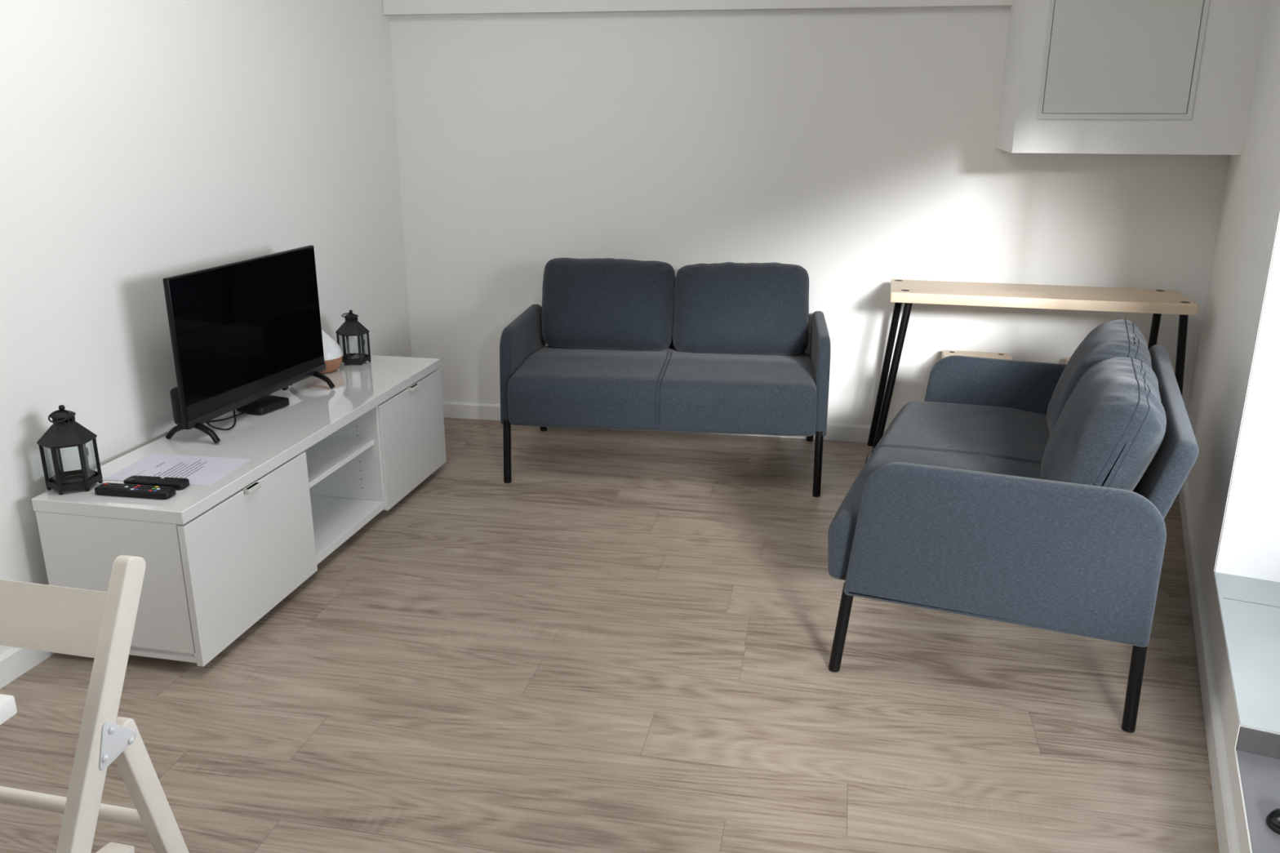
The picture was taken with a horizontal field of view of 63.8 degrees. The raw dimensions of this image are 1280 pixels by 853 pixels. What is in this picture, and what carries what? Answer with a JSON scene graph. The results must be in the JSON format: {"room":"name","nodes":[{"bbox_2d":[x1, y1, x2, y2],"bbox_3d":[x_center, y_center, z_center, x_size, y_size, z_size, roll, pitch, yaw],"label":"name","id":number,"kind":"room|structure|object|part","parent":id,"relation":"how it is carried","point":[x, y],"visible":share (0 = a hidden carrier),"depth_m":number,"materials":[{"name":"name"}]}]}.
{"room":"living room","nodes":[
{"label":"living room","id":0,"kind":"room"},
{"bbox_2d":[0,0,411,655],"bbox_3d":[-1.786,-0.373,1.653,0.120,2.610,6.012,4,18,12],"label":"wall","id":1,"kind":"structure","parent":0,"point":[144,143],"depth_m":2.98,"materials":[{"name":"white paint"}]},
{"bbox_2d":[0,647,54,688],"bbox_3d":[-1.724,0.785,1.997,0.012,0.075,5.988,4,18,12],"label":"baseboard","id":2,"kind":"structure","parent":1,"relation":"attached to","point":[14,663],"depth_m":2.60,"materials":[{"name":"white paint"}]},
{"bbox_2d":[0,417,1219,852],"bbox_3d":[-0.165,0.945,1.718,3.433,0.060,6.172,4,18,12],"label":"floor","id":3,"kind":"structure","parent":0,"point":[623,643],"depth_m":2.50,"materials":[{"name":"beige wood"}]},
{"bbox_2d":[0,693,17,724],"bbox_3d":[-1.184,0.744,1.015,0.800,0.740,0.750,4,18,11],"label":"dining table","id":4,"kind":"object","parent":3,"relation":"on","point":[8,709],"visible":1,"depth_m":1.17,"materials":[{"name":"white paint"}]},
{"bbox_2d":[0,555,189,852],"bbox_3d":[-0.953,0.602,1.386,0.453,0.798,0.572,4,18,12],"label":"folding chair","id":5,"kind":"object","parent":3,"relation":"on","point":[100,625],"visible":1,"depth_m":1.41,"materials":[{"name":"beige paint"}]},
{"bbox_3d":[-0.914,0.259,1.448,0.392,0.086,0.057,4,18,12],"label":"rail","id":6,"kind":"part","parent":5,"relation":"part of","materials":[{"name":"beige paint"}]},
{"bbox_3d":[-0.911,0.569,1.561,0.396,0.023,0.023,4,18,12],"label":"cross rod","id":7,"kind":"part","parent":5,"relation":"part of","materials":[{"name":"beige paint"}]},
{"bbox_3d":[-0.750,0.617,1.339,0.024,0.798,0.449,4,18,12],"label":"post","id":8,"kind":"part","parent":5,"relation":"part of","materials":[{"name":"beige paint"}]},
{"bbox_3d":[-0.704,0.661,1.562,0.024,0.573,0.165,4,18,12],"label":"leg","id":9,"kind":"part","parent":5,"relation":"part of","materials":[{"name":"beige paint"}]},
{"bbox_2d":[31,353,446,666],"bbox_3d":[-1.132,0.174,3.322,0.436,0.450,1.600,4,18,11],"label":"tv stand","id":10,"kind":"object","parent":3,"relation":"on","point":[220,556],"visible":0.91,"depth_m":2.87,"materials":[{"name":"white wood"}]},
{"bbox_2d":[36,404,102,494],"bbox_3d":[-1.446,0.049,2.602,0.117,0.218,0.138,1,17,4],"label":"lantern","id":11,"kind":"object","parent":10,"relation":"on","point":[64,432],"visible":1,"depth_m":2.58,"materials":[{"name":"black metal"}]},
{"bbox_3d":[-1.500,0.092,2.587,0.009,0.116,0.009,-8,19,-25],"label":"corner post","id":12,"kind":"part","parent":11,"relation":"part of","materials":[{"name":"black metal"}]},
{"bbox_3d":[-1.450,0.102,2.556,0.009,0.116,0.008,1,17,4],"label":"corner post","id":13,"kind":"part","parent":11,"relation":"part of","materials":[{"name":"black metal"}]},
{"bbox_3d":[-1.444,-0.025,2.556,0.050,0.023,0.046,1,17,4],"label":"ring handle","id":14,"kind":"part","parent":11,"relation":"part of","materials":[{"name":"black metal"}]},
{"bbox_3d":[-1.495,0.075,2.644,0.009,0.116,0.009,12,21,32],"label":"corner post","id":15,"kind":"part","parent":11,"relation":"part of","materials":[{"name":"black metal"}]},
{"bbox_3d":[-1.446,-0.016,2.580,0.050,0.024,0.050,1,17,4],"label":"crown","id":16,"kind":"part","parent":11,"relation":"part of","materials":[{"name":"black metal"}]},
{"bbox_3d":[-1.397,0.095,2.580,0.009,0.116,0.009,12,21,32],"label":"corner post","id":17,"kind":"part","parent":11,"relation":"part of","materials":[{"name":"black metal"}]},
{"bbox_3d":[-1.442,0.067,2.668,0.009,0.116,0.008,1,17,4],"label":"corner post","id":18,"kind":"part","parent":11,"relation":"part of","materials":[{"name":"black metal"}]},
{"bbox_3d":[-1.393,0.077,2.637,0.009,0.116,0.009,-8,19,-25],"label":"corner post","id":19,"kind":"part","parent":11,"relation":"part of","materials":[{"name":"black metal"}]},
{"bbox_3d":[-1.312,0.395,2.585,0.394,0.364,0.018,4,18,11],"label":"panel","id":20,"kind":"part","parent":10,"relation":"part of","materials":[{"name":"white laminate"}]},
{"bbox_2d":[94,482,176,499],"bbox_3d":[-1.265,0.161,2.577,0.205,0.020,0.048,3,18,9],"label":"remote control","id":21,"kind":"object","parent":10,"relation":"on","point":[157,492],"visible":1,"depth_m":2.56,"materials":[{"name":"black plastic"}]},
{"bbox_2d":[123,475,189,489],"bbox_3d":[-1.238,0.143,2.634,0.165,0.020,0.046,3,18,8],"label":"remote control","id":22,"kind":"object","parent":10,"relation":"on","point":[179,483],"visible":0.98,"depth_m":2.62,"materials":[{"name":"black plastic"}]},
{"bbox_2d":[102,453,250,485],"bbox_3d":[-1.236,0.114,2.757,0.297,0.001,0.212,3,18,8],"label":"paper sheet","id":23,"kind":"object","parent":10,"relation":"on","point":[199,470],"visible":0.99,"depth_m":2.76,"materials":[{"name":"white paper"}]},
{"bbox_2d":[205,409,235,430],"bbox_3d":[-1.246,-0.017,3.099,0.047,0.041,0.145,4,18,12],"label":"power cable","id":24,"kind":"object","parent":10,"relation":"on","point":[234,415],"visible":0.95,"depth_m":3.07,"materials":[{"name":"black rubber"}]},
{"bbox_2d":[207,409,248,422],"bbox_3d":[-1.298,-0.029,3.191,0.166,0.015,0.033,-11,20,-31],"label":"cable","id":25,"kind":"object","parent":10,"relation":"on","point":[247,411],"visible":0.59,"depth_m":3.19,"materials":[{"name":"black rubber"}]},
{"bbox_3d":[-1.050,0.340,2.808,0.019,0.382,0.577,4,18,11],"label":"door","id":26,"kind":"part","parent":10,"relation":"part of","materials":[{"name":"white paint"}]},
{"bbox_2d":[162,244,334,444],"bbox_3d":[-1.207,-0.282,3.219,0.179,0.478,0.727,5,18,14],"label":"television","id":27,"kind":"object","parent":10,"relation":"on","point":[246,331],"visible":1,"depth_m":3.13,"materials":[{"name":"black plastic"}]},
{"bbox_3d":[-1.335,0.010,2.988,0.092,0.057,0.024,2,18,7],"label":"leg","id":28,"kind":"part","parent":27,"relation":"part of","materials":[{"name":"black plastic"}]},
{"bbox_3d":[-1.251,0.017,2.966,0.092,0.057,0.024,7,19,21],"label":"leg","id":29,"kind":"part","parent":27,"relation":"part of","materials":[{"name":"black plastic"}]},
{"bbox_3d":[-1.090,-0.162,3.538,0.092,0.057,0.024,7,19,21],"label":"leg","id":30,"kind":"part","parent":27,"relation":"part of","materials":[{"name":"black plastic"}]},
{"bbox_3d":[-1.036,0.165,2.744,0.020,0.014,0.060,4,18,11],"label":"handle","id":31,"kind":"part","parent":10,"relation":"part of","materials":[{"name":"white metal"}]},
{"bbox_3d":[-1.144,0.339,3.376,0.404,0.028,1.598,4,18,11],"label":"panel","id":32,"kind":"part","parent":10,"relation":"part of","materials":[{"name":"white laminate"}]},
{"bbox_2d":[235,395,289,414],"bbox_3d":[-1.212,-0.069,3.303,0.110,0.026,0.136,8,19,23],"label":"box","id":33,"kind":"object","parent":10,"relation":"on","point":[268,403],"visible":0.83,"depth_m":3.27,"materials":[{"name":"black plastic"}]},
{"bbox_2d":[320,329,342,373],"bbox_3d":[-1.165,-0.278,3.756,0.147,0.154,0.147,4,18,12],"label":"diffuser","id":34,"kind":"object","parent":10,"relation":"on","point":[333,356],"visible":0.34,"depth_m":3.72,"materials":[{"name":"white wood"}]},
{"bbox_2d":[303,435,373,488],"bbox_3d":[-1.145,0.111,3.327,0.378,0.018,0.484,4,18,11],"label":"shelf","id":35,"kind":"object","parent":10,"relation":"attached to","point":[328,455],"depth_m":3.38,"materials":[{"name":"white wood"}]},
{"bbox_2d":[335,309,370,365],"bbox_3d":[-1.081,-0.340,3.874,0.109,0.202,0.128,7,19,21],"label":"lantern","id":36,"kind":"object","parent":10,"relation":"on","point":[350,327],"visible":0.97,"depth_m":3.85,"materials":[{"name":"black metal"}]},
{"bbox_3d":[-1.136,-0.305,3.876,0.008,0.108,0.008,-2,18,-8],"label":"corner post","id":37,"kind":"part","parent":36,"relation":"part of","materials":[{"name":"black metal"}]},
{"bbox_3d":[-1.102,-0.292,3.834,0.008,0.108,0.008,7,19,21],"label":"corner post","id":38,"kind":"part","parent":36,"relation":"part of","materials":[{"name":"black metal"}]},
{"bbox_3d":[-1.088,-0.415,3.828,0.047,0.010,0.046,7,19,21],"label":"ring handle","id":39,"kind":"part","parent":36,"relation":"part of","materials":[{"name":"black metal"}]},
{"bbox_3d":[-1.115,-0.320,3.925,0.008,0.108,0.008,-13,22,-36],"label":"corner post","id":40,"kind":"part","parent":36,"relation":"part of","materials":[{"name":"black metal"}]},
{"bbox_3d":[-1.081,-0.401,3.854,0.047,0.022,0.047,7,19,21],"label":"crown","id":41,"kind":"part","parent":36,"relation":"part of","materials":[{"name":"black metal"}]},
{"bbox_3d":[-1.048,-0.294,3.841,0.008,0.108,0.008,-13,22,-36],"label":"corner post","id":42,"kind":"part","parent":36,"relation":"part of","materials":[{"name":"black metal"}]},
{"bbox_3d":[-1.061,-0.322,3.932,0.008,0.108,0.008,7,19,21],"label":"corner post","id":43,"kind":"part","parent":36,"relation":"part of","materials":[{"name":"black metal"}]},
{"bbox_3d":[-1.027,-0.309,3.890,0.008,0.108,0.008,-2,18,-8],"label":"corner post","id":44,"kind":"part","parent":36,"relation":"part of","materials":[{"name":"black metal"}]},
{"bbox_3d":[-0.833,0.035,3.784,0.019,0.382,0.532,4,18,11],"label":"door","id":45,"kind":"part","parent":10,"relation":"part of","materials":[{"name":"white paint"}]},
{"bbox_3d":[-0.819,-0.141,3.721,0.020,0.014,0.060,4,18,11],"label":"handle","id":46,"kind":"part","parent":10,"relation":"part of","materials":[{"name":"white metal"}]},
{"bbox_2d":[499,257,830,497],"bbox_3d":[0.112,-0.231,4.066,1.225,0.782,0.740,2,17,7],"label":"sofa","id":47,"kind":"object","parent":3,"relation":"on","point":[717,348],"visible":1,"depth_m":4.06,"materials":[{"name":"blue fabric"}]},
{"bbox_3d":[-0.507,0.091,3.926,0.030,0.244,0.054,2,17,7],"label":"leg","id":48,"kind":"part","parent":47,"relation":"part of","materials":[{"name":"black metal"}]},
{"bbox_3d":[-0.470,-0.272,4.157,0.047,0.360,0.663,2,17,7],"label":"armrest","id":49,"kind":"part","parent":47,"relation":"part of","materials":[{"name":"blue fabric"}]},
{"bbox_3d":[-0.429,-0.101,4.540,0.030,0.242,0.034,2,17,7],"label":"leg","id":50,"kind":"part","parent":47,"relation":"part of","materials":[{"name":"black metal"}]},
{"bbox_2d":[541,257,675,351],"bbox_3d":[-0.134,-0.501,4.247,0.552,0.374,0.245,2,17,7],"label":"cushion","id":51,"kind":"object","parent":47,"relation":"on","point":[606,304],"depth_m":4.16,"materials":[{"name":"blue fabric"}]},
{"bbox_2d":[507,346,817,435],"bbox_3d":[0.107,-0.169,4.050,1.134,0.202,0.659,2,17,7],"label":"seat cushion","id":52,"kind":"object","parent":47,"relation":"on","point":[707,389],"depth_m":3.78,"materials":[{"name":"blue fabric"}]},
{"bbox_3d":[0.148,-0.397,4.331,1.080,0.422,0.130,2,17,7],"label":"frame","id":53,"kind":"part","parent":47,"relation":"part of","materials":[{"name":"fabric"}]},
{"bbox_2d":[672,262,808,355],"bbox_3d":[0.410,-0.474,4.186,0.551,0.375,0.245,2,17,7],"label":"cushion","id":54,"kind":"object","parent":47,"relation":"on","point":[719,308],"depth_m":4.10,"materials":[{"name":"blue fabric"}]},
{"bbox_3d":[0.735,-0.057,4.407,0.030,0.242,0.034,2,17,7],"label":"leg","id":55,"kind":"part","parent":47,"relation":"part of","materials":[{"name":"black metal"}]},
{"bbox_3d":[0.657,0.135,3.792,0.030,0.244,0.054,2,17,7],"label":"leg","id":56,"kind":"part","parent":47,"relation":"part of","materials":[{"name":"black metal"}]},
{"bbox_3d":[0.700,-0.228,4.023,0.047,0.360,0.663,2,17,7],"label":"armrest","id":57,"kind":"part","parent":47,"relation":"part of","materials":[{"name":"blue fabric"}]},
{"bbox_2d":[942,350,1012,359],"bbox_3d":[1.339,-0.066,4.133,0.262,0.431,0.240,4,18,12],"label":"stool","id":58,"kind":"object","parent":3,"relation":"on","point":[944,353],"visible":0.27,"depth_m":4.13,"materials":[{"name":"brown wood"}]},
{"bbox_2d":[827,319,1199,733],"bbox_3d":[1.043,0.132,2.917,0.800,0.779,1.225,7,19,21],"label":"sofa","id":59,"kind":"object","parent":3,"relation":"on","point":[1036,495],"visible":1,"depth_m":2.40,"materials":[{"name":"blue fabric"}]},
{"bbox_3d":[0.510,0.508,2.601,0.054,0.244,0.030,7,19,21],"label":"leg","id":60,"kind":"part","parent":59,"relation":"part of","materials":[{"name":"black metal"}]},
{"bbox_2d":[827,400,1049,580],"bbox_3d":[0.996,0.176,2.951,0.685,0.202,1.134,7,19,21],"label":"seat cushion","id":61,"kind":"object","parent":59,"relation":"on","point":[1006,437],"depth_m":3.04,"materials":[{"name":"blue fabric"}]},
{"bbox_3d":[1.280,-0.041,3.428,0.689,0.360,0.047,7,19,21],"label":"armrest","id":62,"kind":"part","parent":59,"relation":"part of","materials":[{"name":"blue fabric"}]},
{"bbox_3d":[0.828,0.283,2.389,0.689,0.360,0.047,7,19,21],"label":"armrest","id":63,"kind":"part","parent":59,"relation":"part of","materials":[{"name":"blue fabric"}]},
{"bbox_2d":[1046,319,1151,435],"bbox_3d":[1.344,-0.104,3.022,0.259,0.372,0.552,7,19,21],"label":"cushion","id":64,"kind":"object","parent":59,"relation":"on","point":[1119,338],"depth_m":2.94,"materials":[{"name":"blue fabric"}]},
{"bbox_2d":[1039,357,1166,491],"bbox_3d":[1.135,0.041,2.538,0.255,0.380,0.558,7,19,21],"label":"cushion","id":65,"kind":"object","parent":59,"relation":"on","point":[1111,430],"depth_m":2.32,"materials":[{"name":"blue fabric"}]},
{"bbox_3d":[1.133,0.586,2.354,0.034,0.242,0.030,7,19,21],"label":"leg","id":66,"kind":"part","parent":59,"relation":"part of","materials":[{"name":"black metal"}]},
{"bbox_3d":[1.337,0.089,2.775,0.163,0.429,1.080,7,19,21],"label":"frame","id":67,"kind":"part","parent":59,"relation":"part of","materials":[{"name":"blue fabric"}]},
{"bbox_2d":[866,279,1198,453],"bbox_3d":[1.474,-0.171,3.989,1.122,0.723,0.394,4,18,13],"label":"console table","id":68,"kind":"object","parent":3,"relation":"on","point":[1157,302],"visible":0.89,"depth_m":3.82,"materials":[{"name":"brown wood"}]},
{"bbox_3d":[1.013,-0.236,4.242,0.029,0.694,0.133,-11,20,-31],"label":"leg","id":69,"kind":"part","parent":68,"relation":"part of","materials":[{"name":"black metal"}]},
{"bbox_3d":[0.960,-0.146,3.953,0.128,0.694,0.029,-1,17,-4],"label":"leg","id":70,"kind":"part","parent":68,"relation":"part of","materials":[{"name":"black metal"}]},
{"bbox_3d":[1.978,-0.165,4.019,0.029,0.693,0.092,8,19,23],"label":"leg","id":71,"kind":"part","parent":68,"relation":"part of","materials":[{"name":"black metal"}]},
{"bbox_3d":[1.946,-0.074,3.726,0.029,0.693,0.088,-11,21,-33],"label":"leg","id":72,"kind":"part","parent":68,"relation":"part of","materials":[{"name":"black metal"}]},
{"bbox_2d":[1065,356,1071,364],"bbox_3d":[1.797,-0.029,4.020,0.262,0.431,0.240,4,18,12],"label":"stool","id":73,"kind":"object","parent":3,"relation":"on","point":[1068,358],"visible":0.04,"depth_m":4.07,"materials":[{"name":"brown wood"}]},
{"bbox_2d":[388,6,1230,426],"bbox_3d":[0.721,-1.156,4.167,3.820,2.610,0.120,3,18,10],"label":"wall","id":74,"kind":"structure","parent":0,"point":[854,148],"depth_m":4.18,"materials":[{"name":"white paint"}]},
{"bbox_2d":[443,401,888,442],"bbox_3d":[0.571,0.008,4.491,3.277,0.073,0.012,3,18,10],"label":"baseboard","id":75,"kind":"structure","parent":74,"relation":"attached to","point":[835,432],"depth_m":4.70,"materials":[{"name":"white paint"}]},
{"bbox_2d":[382,0,1013,15],"bbox_3d":[0.166,-2.021,3.916,2.480,0.812,0.055,3,18,10],"label":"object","id":76,"kind":"structure","parent":74,"relation":"attached to","point":[390,7],"depth_m":4.04,"materials":[{"name":"white paint"}]},
{"bbox_2d":[995,0,1267,155],"bbox_3d":[1.748,-1.627,3.524,0.841,1.324,0.451,4,18,12],"label":"bulkhead","id":77,"kind":"object","parent":74,"relation":"attached to","point":[1217,125],"depth_m":3.48,"materials":[{"name":"white paint"}]},
{"bbox_2d":[1036,0,1209,119],"bbox_3d":[1.612,-1.420,3.389,0.494,0.780,0.007,3,18,11],"label":"access panel","id":78,"kind":"object","parent":77,"relation":"attached to","point":[1103,59],"visible":1,"depth_m":3.44,"materials":[{"name":"paint"}]},
{"bbox_2d":[1186,0,1279,852],"bbox_3d":[1.088,-0.195,1.096,0.360,2.610,6.450,8,19,23],"label":"wall","id":79,"kind":"structure","parent":0,"point":[1249,221],"depth_m":2.97,"materials":[{"name":"white paint"}]},
{"bbox_2d":[1178,478,1239,852],"bbox_3d":[0.884,0.953,1.465,0.016,0.078,6.278,8,19,23],"label":"baseboard","id":80,"kind":"structure","parent":79,"relation":"attached to","point":[1226,828],"depth_m":2.41,"materials":[{"name":"white paint"}]},
{"bbox_2d":[1214,571,1279,748],"bbox_3d":[1.668,0.581,2.287,0.658,0.100,0.780,8,19,23],"label":"window sill","id":81,"kind":"structure","parent":79,"relation":"attached to","point":[1251,630],"depth_m":2.37,"materials":[{"name":"paint"}]},
{"bbox_2d":[1215,222,1279,582],"bbox_3d":[1.832,-0.350,2.366,0.657,1.630,0.006,8,19,23],"label":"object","id":82,"kind":"structure","parent":79,"relation":"attached to","point":[1250,544],"depth_m":2.63,"materials":[{"name":"white paint"}]},
{"bbox_2d":[1223,597,1278,607],"bbox_3d":[1.757,0.472,2.468,0.628,0.001,0.003,8,19,23],"label":"trim","id":83,"kind":"structure","parent":79,"relation":"attached to","point":[1224,597],"depth_m":2.57,"materials":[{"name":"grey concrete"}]},
{"bbox_2d":[1235,726,1279,759],"bbox_3d":[1.505,0.690,1.948,0.657,0.094,0.004,8,19,23],"label":"trim","id":84,"kind":"structure","parent":79,"relation":"attached to","point":[1250,740],"depth_m":2.06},
{"bbox_2d":[1236,750,1279,852],"bbox_3d":[1.016,1.042,0.941,0.656,0.062,2.350,8,19,23],"label":"countertop","id":85,"kind":"structure","parent":79,"relation":"attached to","point":[1260,775],"depth_m":1.94,"materials":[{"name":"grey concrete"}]},
{"bbox_2d":[1266,808,1279,835],"bbox_3d":[1.163,0.709,1.850,0.060,0.031,0.060,4,18,12],"label":"door stop","id":86,"kind":"object","parent":85,"relation":"on","point":[1273,819],"visible":1,"depth_m":1.85,"materials":[{"name":"black rubber"}]}
]}

